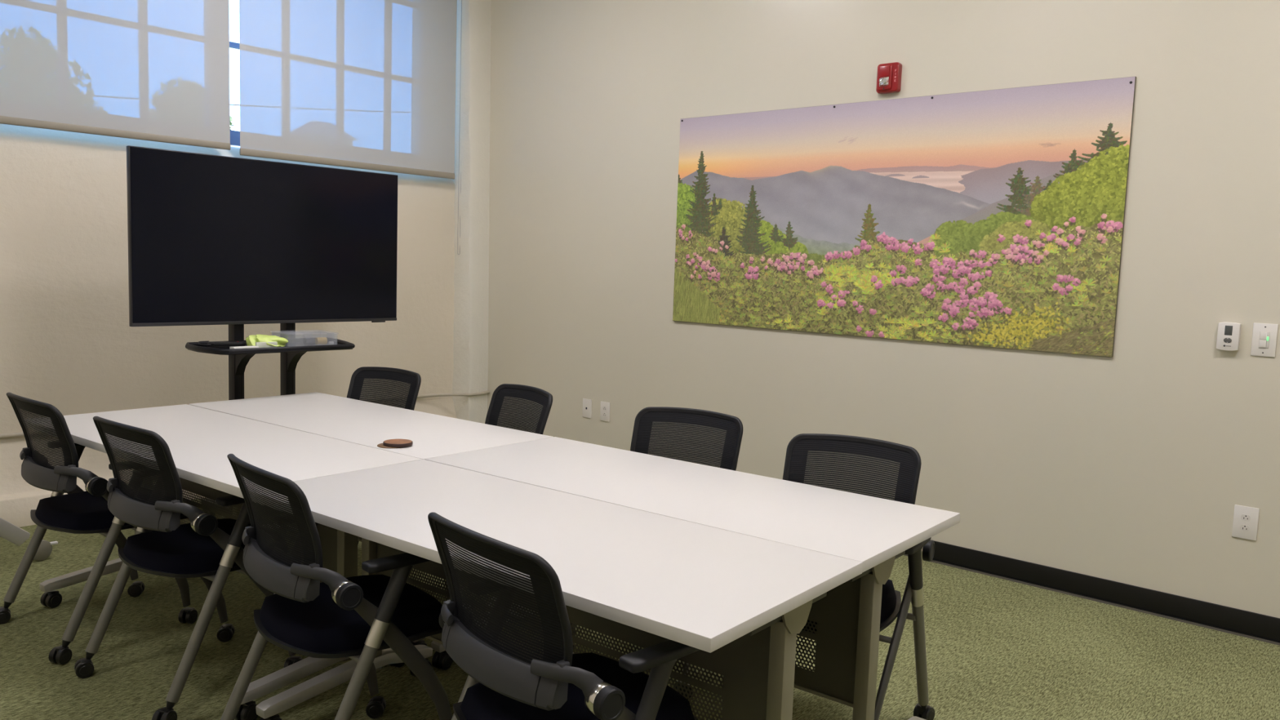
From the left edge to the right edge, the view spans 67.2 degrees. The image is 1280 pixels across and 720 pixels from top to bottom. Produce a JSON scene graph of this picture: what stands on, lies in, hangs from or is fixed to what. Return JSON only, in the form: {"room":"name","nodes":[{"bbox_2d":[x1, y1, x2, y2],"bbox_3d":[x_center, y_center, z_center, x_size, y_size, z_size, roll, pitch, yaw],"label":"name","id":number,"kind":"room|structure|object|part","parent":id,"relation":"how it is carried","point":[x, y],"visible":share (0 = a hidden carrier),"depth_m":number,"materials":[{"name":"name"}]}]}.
{"room":"conference room","nodes":[
{"label":"conference room","id":0,"kind":"room"},
{"bbox_2d":[0,0,491,527],"bbox_3d":[-3.314,-1.037,4.781,0.546,3.750,6.200,7,7,41],"label":"wall","id":1,"kind":"structure","parent":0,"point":[68,342],"depth_m":5.43,"materials":[{"name":"paint"}]},
{"bbox_2d":[0,0,231,150],"bbox_3d":[-3.509,-1.968,4.218,0.056,1.677,3.493,7,7,41],"label":"roller shade","id":2,"kind":"object","parent":1,"relation":"attached to","point":[151,70],"visible":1,"depth_m":5.13,"materials":[{"name":"fabric"}]},
{"bbox_2d":[229,41,239,146],"bbox_3d":[-1.998,-2.158,6.251,0.042,1.655,1.455,7,7,41],"label":"window","id":3,"kind":"structure","parent":1,"relation":"attached to","point":[234,135],"depth_m":5.81,"materials":[{"name":"blue glass"}]},
{"bbox_2d":[0,390,489,438],"bbox_3d":[-3.122,0.382,4.908,0.224,0.045,5.900,7,7,41],"label":"conduit","id":4,"kind":"object","parent":1,"relation":"attached to","point":[13,434],"visible":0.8,"depth_m":6.87,"materials":[{"name":"beige metal"}]},
{"bbox_2d":[239,0,457,178],"bbox_3d":[-1.804,-2.088,6.162,0.056,1.700,1.565,7,7,41],"label":"roller shade","id":5,"kind":"object","parent":1,"relation":"attached to","point":[361,84],"visible":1,"depth_m":6.16,"materials":[{"name":"fabric"}]},
{"bbox_2d":[457,0,462,254],"bbox_3d":[-1.265,-1.821,6.811,0.004,2.144,0.024,7,7,41],"label":"chain","id":6,"kind":"object","parent":5,"relation":"hanging from","point":[461,0],"visible":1,"depth_m":6.84,"materials":[{"name":"grey"}]},
{"bbox_2d":[0,497,1279,719],"bbox_3d":[-0.393,1.249,2.372,8.100,0.120,6.500,7,7,41],"label":"floor","id":7,"kind":"structure","parent":0,"point":[997,648],"depth_m":3.51,"materials":[{"name":"green carpet"}]},
{"bbox_2d":[0,517,57,560],"bbox_3d":[-2.991,0.284,3.986,0.052,1.299,1.011,7,8,42],"label":"stand","id":8,"kind":"object","parent":7,"relation":"on","point":[9,531],"visible":0.73,"depth_m":4.29,"materials":[{"name":"grey metal"}]},
{"bbox_3d":[-2.875,0.673,4.174,0.040,0.327,0.394,7,7,41],"label":"leg","id":9,"kind":"part","parent":8,"relation":"part of","materials":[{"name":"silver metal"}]},
{"bbox_2d":[0,392,197,664],"bbox_3d":[-2.029,0.558,3.623,0.608,0.895,0.561,6,7,38],"label":"chair","id":10,"kind":"object","parent":7,"relation":"on","point":[79,511],"visible":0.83,"depth_m":3.42,"materials":[{"name":"black plastic"}]},
{"bbox_3d":[-2.334,0.720,3.705,0.033,0.400,0.210,6,7,38],"label":"leg","id":11,"kind":"part","parent":10,"relation":"part of","materials":[{"name":"grey metal"}]},
{"bbox_3d":[-2.151,0.274,3.433,0.444,0.301,0.117,6,7,38],"label":"frame","id":12,"kind":"part","parent":10,"relation":"part of","materials":[{"name":"black plastic"}]},
{"bbox_3d":[-1.910,0.768,3.366,0.033,0.400,0.210,6,7,38],"label":"leg","id":13,"kind":"part","parent":10,"relation":"part of","materials":[{"name":"grey metal"}]},
{"bbox_3d":[-2.189,0.645,3.832,0.033,0.534,0.348,7,8,44],"label":"leg","id":14,"kind":"part","parent":10,"relation":"part of","materials":[{"name":"grey metal"}]},
{"bbox_2d":[35,488,183,529],"bbox_3d":[-2.007,0.557,3.652,0.428,0.068,0.460,6,7,38],"label":"seat cushion","id":15,"kind":"object","parent":10,"relation":"on","point":[82,510],"depth_m":3.48,"materials":[{"name":"black fabric"}]},
{"bbox_3d":[-1.788,0.371,3.463,0.054,0.021,0.216,6,7,38],"label":"armrest","id":16,"kind":"part","parent":10,"relation":"part of","materials":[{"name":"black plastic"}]},
{"bbox_3d":[-1.807,0.689,3.527,0.033,0.534,0.348,6,7,33],"label":"leg","id":17,"kind":"part","parent":10,"relation":"part of","materials":[{"name":"grey metal"}]},
{"bbox_2d":[74,416,302,719],"bbox_3d":[-1.472,0.619,3.203,0.608,0.895,0.561,6,7,37],"label":"chair","id":18,"kind":"object","parent":7,"relation":"on","point":[208,546],"visible":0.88,"depth_m":3.00,"materials":[{"name":"grey plastic"}]},
{"bbox_3d":[-1.778,0.782,3.277,0.033,0.400,0.210,6,7,37],"label":"leg","id":19,"kind":"part","parent":18,"relation":"part of","materials":[{"name":"grey metal"}]},
{"bbox_3d":[-1.590,0.335,3.009,0.444,0.301,0.117,6,7,37],"label":"frame","id":20,"kind":"part","parent":18,"relation":"part of","materials":[{"name":"black plastic"}]},
{"bbox_3d":[-1.659,0.384,3.376,0.054,0.021,0.216,6,7,37],"label":"armrest","id":21,"kind":"part","parent":18,"relation":"part of","materials":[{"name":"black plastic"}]},
{"bbox_3d":[-1.636,0.706,3.408,0.033,0.534,0.348,7,8,43],"label":"leg","id":22,"kind":"part","parent":18,"relation":"part of","materials":[{"name":"grey metal"}]},
{"bbox_3d":[-1.348,0.830,2.948,0.033,0.400,0.210,6,7,37],"label":"leg","id":23,"kind":"part","parent":18,"relation":"part of","materials":[{"name":"grey metal"}]},
{"bbox_2d":[123,518,288,573],"bbox_3d":[-1.451,0.618,3.232,0.428,0.068,0.460,6,7,37],"label":"seat cushion","id":24,"kind":"object","parent":18,"relation":"on","point":[182,550],"depth_m":3.07,"materials":[{"name":"black fabric"}]},
{"bbox_3d":[-1.229,0.432,3.047,0.054,0.021,0.216,6,7,37],"label":"armrest","id":25,"kind":"part","parent":18,"relation":"part of","materials":[{"name":"black plastic"}]},
{"bbox_3d":[-1.248,0.749,3.111,0.033,0.534,0.348,5,7,32],"label":"leg","id":26,"kind":"part","parent":18,"relation":"part of","materials":[{"name":"grey metal"}]},
{"bbox_2d":[26,404,422,719],"bbox_3d":[-1.600,0.654,3.588,1.628,0.740,0.650,6,7,38],"label":"table","id":27,"kind":"object","parent":7,"relation":"on","point":[199,440],"visible":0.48,"depth_m":3.40,"materials":[{"name":"white laminate"}]},
{"bbox_3d":[-1.554,0.560,3.634,1.456,0.357,0.003,6,7,38],"label":"modesty panel","id":28,"kind":"part","parent":27,"relation":"part of","materials":[{"name":"grey metal"}]},
{"bbox_3d":[-0.968,0.714,3.185,0.040,0.565,0.055,6,7,38],"label":"leg","id":29,"kind":"part","parent":27,"relation":"part of","materials":[{"name":"beige metal"}]},
{"bbox_2d":[185,323,355,522],"bbox_3d":[-1.953,0.018,4.917,0.806,1.720,0.803,7,7,41],"label":"cart","id":30,"kind":"object","parent":7,"relation":"on","point":[291,353],"visible":0.04,"depth_m":4.87,"materials":[{"name":"black metal"}]},
{"bbox_2d":[197,341,245,346],"bbox_3d":[-2.030,-0.080,4.678,0.214,0.024,0.097,0,6,-21],"label":"remote control","id":31,"kind":"object","parent":30,"relation":"on","point":[211,344],"visible":0.99,"depth_m":4.65,"materials":[{"name":"black plastic"}]},
{"bbox_3d":[-2.086,0.792,4.975,0.670,0.040,0.060,7,7,41],"label":"arm","id":32,"kind":"part","parent":30,"relation":"part of","materials":[{"name":"black metal"}]},
{"bbox_2d":[229,346,258,349],"bbox_3d":[-1.857,-0.055,4.521,0.045,0.016,0.120,7,7,41],"label":"paper pad","id":33,"kind":"object","parent":30,"relation":"on","point":[236,347],"visible":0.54,"depth_m":4.51,"materials":[{"name":"white paper"}]},
{"bbox_2d":[126,145,397,326],"bbox_3d":[-1.854,-0.593,4.925,0.033,0.826,1.434,7,7,41],"label":"television","id":34,"kind":"object","parent":30,"relation":"attached to","point":[213,239],"visible":1,"depth_m":4.83,"materials":[{"name":"black"}]},
{"bbox_2d":[245,333,288,347],"bbox_3d":[-1.815,-0.093,4.677,0.188,0.064,0.188,-3,7,-41],"label":"crumpled cloth","id":35,"kind":"object","parent":30,"relation":"on","point":[260,340],"visible":0.92,"depth_m":4.62,"materials":[{"name":"yellow"}]},
{"bbox_3d":[-1.784,-0.070,4.600,0.100,0.034,0.018,-3,7,-41],"label":"label panel","id":36,"kind":"part","parent":35,"relation":"part of","materials":[{"name":"white"}]},
{"bbox_2d":[187,340,352,355],"bbox_3d":[-1.804,-0.063,4.787,0.405,0.012,0.790,7,7,41],"label":"shelf","id":37,"kind":"object","parent":30,"relation":"attached to","point":[292,345],"depth_m":4.62,"materials":[{"name":"black plastic"}]},
{"bbox_3d":[-1.700,-0.110,4.885,0.266,0.066,0.214,-3,8,-43],"label":"storage box","id":38,"kind":"object","parent":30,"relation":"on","visible":0},
{"bbox_2d":[303,337,315,345],"bbox_3d":[-1.663,-0.094,4.843,0.045,0.037,0.037,-3,8,-43],"label":"canister","id":39,"kind":"object","parent":38,"relation":"in","point":[307,341],"visible":1,"depth_m":4.83,"materials":[{"name":"grey"}]},
{"bbox_2d":[315,337,327,344],"bbox_3d":[-1.617,-0.097,4.885,0.050,0.036,0.036,-3,8,-43],"label":"tape roll","id":40,"kind":"object","parent":38,"relation":"in","point":[318,340],"visible":1,"depth_m":4.87,"materials":[{"name":"brown"}]},
{"bbox_2d":[220,453,452,719],"bbox_3d":[-0.821,0.696,2.656,0.561,0.895,0.608,-3,8,-43],"label":"chair","id":41,"kind":"object","parent":7,"relation":"on","point":[356,618],"visible":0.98,"depth_m":2.47,"materials":[{"name":"grey plastic"}]},
{"bbox_3d":[-1.113,0.854,2.779,0.210,0.400,0.033,-3,8,-43],"label":"leg","id":42,"kind":"part","parent":41,"relation":"part of","materials":[{"name":"grey metal"}]},
{"bbox_3d":[-0.964,0.409,2.486,0.117,0.301,0.444,-3,8,-43],"label":"frame","id":43,"kind":"part","parent":41,"relation":"part of","materials":[{"name":"black plastic"}]},
{"bbox_3d":[-0.973,0.459,2.858,0.216,0.021,0.054,-3,8,-43],"label":"armrest","id":44,"kind":"part","parent":41,"relation":"part of","materials":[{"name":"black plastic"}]},
{"bbox_3d":[-0.950,0.782,2.885,0.348,0.534,0.033,-2,7,-37],"label":"leg","id":45,"kind":"part","parent":41,"relation":"part of","materials":[{"name":"grey metal"}]},
{"bbox_2d":[259,574,442,653],"bbox_3d":[-0.795,0.696,2.681,0.460,0.068,0.428,-3,8,-43],"label":"seat cushion","id":46,"kind":"object","parent":41,"relation":"on","point":[318,625],"depth_m":2.57,"materials":[{"name":"black fabric"}]},
{"bbox_3d":[-0.743,0.906,2.384,0.210,0.400,0.033,-3,8,-43],"label":"leg","id":47,"kind":"part","parent":41,"relation":"part of","materials":[{"name":"grey metal"}]},
{"bbox_3d":[-0.603,0.511,2.463,0.216,0.021,0.054,-3,8,-43],"label":"armrest","id":48,"kind":"part","parent":41,"relation":"part of","materials":[{"name":"black plastic"}]},
{"bbox_3d":[-0.617,0.829,2.528,0.033,0.534,0.348,7,7,41],"label":"leg","id":49,"kind":"part","parent":41,"relation":"part of","materials":[{"name":"grey metal"}]},
{"bbox_2d":[280,366,421,544],"bbox_3d":[-1.335,0.500,4.456,0.608,0.895,0.561,5,7,30],"label":"chair","id":50,"kind":"object","parent":7,"relation":"on","point":[357,384],"visible":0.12,"depth_m":4.62,"materials":[{"name":"grey plastic"}]},
{"bbox_3d":[-1.216,0.191,4.605,0.444,0.301,0.117,5,7,30],"label":"frame","id":51,"kind":"part","parent":50,"relation":"part of","materials":[{"name":"black plastic"}]},
{"bbox_2d":[188,391,552,645],"bbox_3d":[-1.194,0.618,4.103,1.628,0.740,0.650,6,7,38],"label":"table","id":52,"kind":"object","parent":7,"relation":"on","point":[367,424],"visible":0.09,"depth_m":3.97,"materials":[{"name":"white laminate"}]},
{"bbox_2d":[377,443,399,448],"bbox_3d":[-0.908,0.312,3.517,0.100,0.004,0.100,7,7,41],"label":"coaster","id":53,"kind":"object","parent":52,"relation":"on","point":[380,445],"visible":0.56,"depth_m":3.48,"materials":[{"name":"brown wood"}]},
{"bbox_2d":[382,439,413,447],"bbox_3d":[-0.885,0.303,3.523,0.105,0.012,0.105,7,7,41],"label":"coaster","id":54,"kind":"object","parent":53,"relation":"on","point":[390,442],"visible":1,"depth_m":3.50,"materials":[{"name":"brown wood"}]},
{"bbox_2d":[484,383,552,434],"bbox_3d":[-0.681,0.567,4.008,0.561,0.895,0.608,-3,7,-39],"label":"chair","id":55,"kind":"object","parent":7,"relation":"on","point":[538,396],"visible":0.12,"depth_m":4.14,"materials":[{"name":"grey plastic"}]},
{"bbox_2d":[249,459,862,719],"bbox_3d":[-0.318,0.798,2.588,1.628,0.740,0.650,6,7,38],"label":"table","id":56,"kind":"object","parent":7,"relation":"on","point":[639,578],"visible":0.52,"depth_m":2.35,"materials":[{"name":"white laminate"}]},
{"bbox_3d":[-0.863,0.726,3.102,0.040,0.565,0.055,6,7,38],"label":"leg","id":57,"kind":"part","parent":56,"relation":"part of","materials":[{"name":"beige metal"}]},
{"bbox_3d":[-0.278,0.884,2.652,1.456,0.009,0.012,6,7,38],"label":"panel rail","id":58,"kind":"part","parent":56,"relation":"part of","materials":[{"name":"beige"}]},
{"bbox_3d":[-0.272,0.703,2.634,1.456,0.357,0.004,6,7,38],"label":"modesty panel","id":59,"kind":"part","parent":56,"relation":"part of","materials":[{"name":"grey metal"}]},
{"bbox_3d":[0.313,0.858,2.184,0.040,0.565,0.055,6,7,38],"label":"leg","id":60,"kind":"part","parent":56,"relation":"part of","materials":[{"name":"beige metal"}]},
{"bbox_2d":[427,511,699,719],"bbox_3d":[-0.165,0.771,2.129,0.561,0.895,0.608,-3,8,-42],"label":"chair","id":61,"kind":"object","parent":7,"relation":"on","point":[563,685],"visible":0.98,"depth_m":1.93,"materials":[{"name":"grey plastic"}]},
{"bbox_3d":[-0.456,0.929,2.255,0.210,0.400,0.033,-3,8,-42],"label":"leg","id":62,"kind":"part","parent":61,"relation":"part of","materials":[{"name":"grey metal"}]},
{"bbox_3d":[-0.292,0.857,2.359,0.348,0.534,0.033,-2,7,-37],"label":"leg","id":63,"kind":"part","parent":61,"relation":"part of","materials":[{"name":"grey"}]},
{"bbox_3d":[-0.315,0.534,2.333,0.216,0.021,0.054,-3,8,-42],"label":"armrest","id":64,"kind":"part","parent":61,"relation":"part of","materials":[{"name":"black plastic"}]},
{"bbox_3d":[-0.309,0.484,1.960,0.117,0.301,0.444,-3,8,-42],"label":"frame","id":65,"kind":"part","parent":61,"relation":"part of","materials":[{"name":"black plastic"}]},
{"bbox_2d":[460,652,694,719],"bbox_3d":[-0.139,0.771,2.154,0.460,0.068,0.428,-3,8,-42],"label":"seat cushion","id":66,"kind":"object","parent":61,"relation":"on","point":[480,702],"depth_m":2.11,"materials":[{"name":"black fabric"}]},
{"bbox_3d":[0.038,0.904,1.999,0.033,0.534,0.348,7,8,42],"label":"leg","id":67,"kind":"part","parent":61,"relation":"part of","materials":[{"name":"grey metal"}]},
{"bbox_3d":[0.052,0.587,1.934,0.216,0.021,0.054,-3,8,-42],"label":"armrest","id":68,"kind":"part","parent":61,"relation":"part of","materials":[{"name":"black plastic"}]},
{"bbox_2d":[570,406,742,699],"bbox_3d":[0.067,0.648,3.461,0.608,0.895,0.561,5,6,28],"label":"chair","id":69,"kind":"object","parent":7,"relation":"on","point":[732,426],"visible":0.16,"depth_m":3.62,"materials":[{"name":"grey plastic"}]},
{"bbox_3d":[0.254,0.783,3.307,0.033,0.534,0.348,6,7,33],"label":"leg","id":70,"kind":"part","parent":69,"relation":"part of","materials":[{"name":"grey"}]},
{"bbox_3d":[0.176,0.338,3.615,0.444,0.301,0.117,5,6,28],"label":"frame","id":71,"kind":"part","parent":69,"relation":"part of","materials":[{"name":"black plastic"}]},
{"bbox_2d":[425,436,959,719],"bbox_3d":[0.086,0.762,3.102,1.628,0.740,0.650,6,7,38],"label":"table","id":72,"kind":"object","parent":7,"relation":"on","point":[875,532],"visible":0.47,"depth_m":2.76,"materials":[{"name":"white laminate"}]},
{"bbox_3d":[0.008,0.858,3.017,1.456,0.009,0.012,6,7,38],"label":"panel rail","id":73,"kind":"part","parent":72,"relation":"part of","materials":[{"name":"beige"}]},
{"bbox_3d":[0.014,0.677,2.999,1.456,0.357,0.002,6,7,38],"label":"modesty panel","id":74,"kind":"part","parent":72,"relation":"part of","materials":[{"name":"grey metal"}]},
{"bbox_3d":[0.598,0.832,2.546,0.040,0.565,0.055,6,7,38],"label":"leg","id":75,"kind":"part","parent":72,"relation":"part of","materials":[{"name":"beige metal"}]},
{"bbox_2d":[721,433,934,719],"bbox_3d":[0.569,0.713,2.976,0.608,0.895,0.561,5,6,29],"label":"chair","id":76,"kind":"object","parent":7,"relation":"on","point":[800,446],"visible":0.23,"depth_m":3.06,"materials":[{"name":"grey plastic"}]},
{"bbox_2d":[801,579,896,632],"bbox_3d":[0.552,0.717,2.945,0.428,0.068,0.460,5,6,29],"label":"seat cushion","id":77,"kind":"object","parent":76,"relation":"on","point":[888,606],"depth_m":2.85,"materials":[{"name":"black fabric"}]},
{"bbox_3d":[0.684,0.404,3.127,0.444,0.301,0.117,5,6,29],"label":"frame","id":78,"kind":"part","parent":76,"relation":"part of","materials":[{"name":"black plastic"}]},
{"bbox_3d":[0.750,0.849,2.817,0.033,0.534,0.348,6,7,35],"label":"leg","id":79,"kind":"part","parent":76,"relation":"part of","materials":[{"name":"grey metal"}]},
{"bbox_3d":[0.795,0.528,2.790,0.054,0.021,0.216,5,6,29],"label":"armrest","id":80,"kind":"part","parent":76,"relation":"part of","materials":[{"name":"black plastic"}]},
{"bbox_3d":[0.867,0.904,2.978,0.033,0.400,0.210,5,6,29],"label":"leg","id":81,"kind":"part","parent":76,"relation":"part of","materials":[{"name":"grey metal"}]},
{"bbox_2d":[487,0,1279,617],"bbox_3d":[1.710,-0.844,4.614,8.250,3.750,0.150,7,7,41],"label":"wall","id":82,"kind":"structure","parent":0,"point":[1132,466],"depth_m":4.68,"materials":[{"name":"paint"}]},
{"bbox_2d":[582,398,591,417],"bbox_3d":[-0.353,0.320,6.397,0.080,0.124,0.009,7,7,41],"label":"data plate","id":83,"kind":"object","parent":82,"relation":"attached to","point":[587,403],"visible":1,"depth_m":6.39,"materials":[{"name":"white plastic"}]},
{"bbox_2d":[600,400,609,422],"bbox_3d":[-0.229,0.336,6.290,0.082,0.127,0.008,7,7,41],"label":"wall outlet","id":84,"kind":"object","parent":82,"relation":"attached to","point":[605,406],"visible":1,"depth_m":6.29,"materials":[{"name":"white plastic"}]},
{"bbox_2d":[875,62,902,93],"bbox_3d":[1.243,-1.419,4.841,0.122,0.146,0.066,7,7,41],"label":"fire alarm","id":85,"kind":"object","parent":82,"relation":"attached to","point":[889,74],"visible":1,"depth_m":4.82,"materials":[{"name":"red plastic"}]},
{"bbox_2d":[879,65,889,76],"bbox_3d":[1.228,-1.449,4.834,0.054,0.052,0.006,7,7,41],"label":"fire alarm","id":86,"kind":"object","parent":85,"relation":"attached to","point":[884,70],"depth_m":4.83,"materials":[{"name":"red plastic"}]},
{"bbox_2d":[672,76,1136,356],"bbox_3d":[1.160,-0.726,4.993,2.497,1.206,0.018,7,7,41],"label":"landscape picture","id":87,"kind":"object","parent":82,"relation":"attached to","point":[989,218],"visible":1,"depth_m":4.79,"materials":[{"name":"multicoloured paper"}]},
{"bbox_2d":[903,540,1279,645],"bbox_3d":[1.722,0.990,4.615,7.600,0.104,0.020,7,7,41],"label":"baseboard","id":88,"kind":"structure","parent":82,"relation":"attached to","point":[1202,612],"depth_m":4.27,"materials":[{"name":"black rubber"}]},
{"bbox_2d":[1216,322,1241,351],"bbox_3d":[2.405,-0.096,3.936,0.078,0.116,0.028,7,7,41],"label":"thermostat","id":89,"kind":"object","parent":82,"relation":"attached to","point":[1228,334],"visible":1,"depth_m":3.92,"materials":[{"name":"white plastic"}]},
{"bbox_2d":[1231,504,1259,540],"bbox_3d":[2.476,0.665,3.939,0.087,0.134,0.008,7,7,41],"label":"wall outlet","id":90,"kind":"object","parent":82,"relation":"attached to","point":[1245,523],"visible":1,"depth_m":3.94,"materials":[{"name":"white plastic"}]},
{"bbox_2d":[1240,524,1249,531],"bbox_3d":[2.473,0.687,3.939,0.034,0.025,0.003,7,7,41],"label":"receptacle","id":91,"kind":"object","parent":90,"relation":"attached to","point":[1243,527],"depth_m":3.94,"materials":[{"name":"white plastic"}]},
{"bbox_2d":[1240,514,1250,520],"bbox_3d":[2.475,0.644,3.935,0.034,0.025,0.003,7,7,41],"label":"receptacle","id":92,"kind":"object","parent":90,"relation":"attached to","point":[1243,517],"depth_m":3.93,"materials":[{"name":"white plastic"}]},
{"bbox_2d":[1250,322,1278,356],"bbox_3d":[2.503,-0.080,3.862,0.084,0.132,0.012,7,7,41],"label":"light switch","id":93,"kind":"object","parent":82,"relation":"attached to","point":[1264,342],"visible":1,"depth_m":3.86,"materials":[{"name":"white plastic"}]},
{"label":"outside","id":94,"kind":"structure","parent":0,"visible":0},
{"bbox_3d":[-17.156,-2.147,34.308,59.050,0.200,100.000,7,7,41],"label":"ground","id":95,"kind":"structure","parent":94,"visible":0},
{"bbox_2d":[230,115,234,129],"bbox_3d":[-10.602,-3.714,22.581,1.863,5.684,2.053,7,7,41],"label":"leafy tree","id":96,"kind":"object","parent":95,"relation":"on","point":[231,118],"visible":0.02,"depth_m":22.90,"materials":[{"name":"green plant"}]}
]}

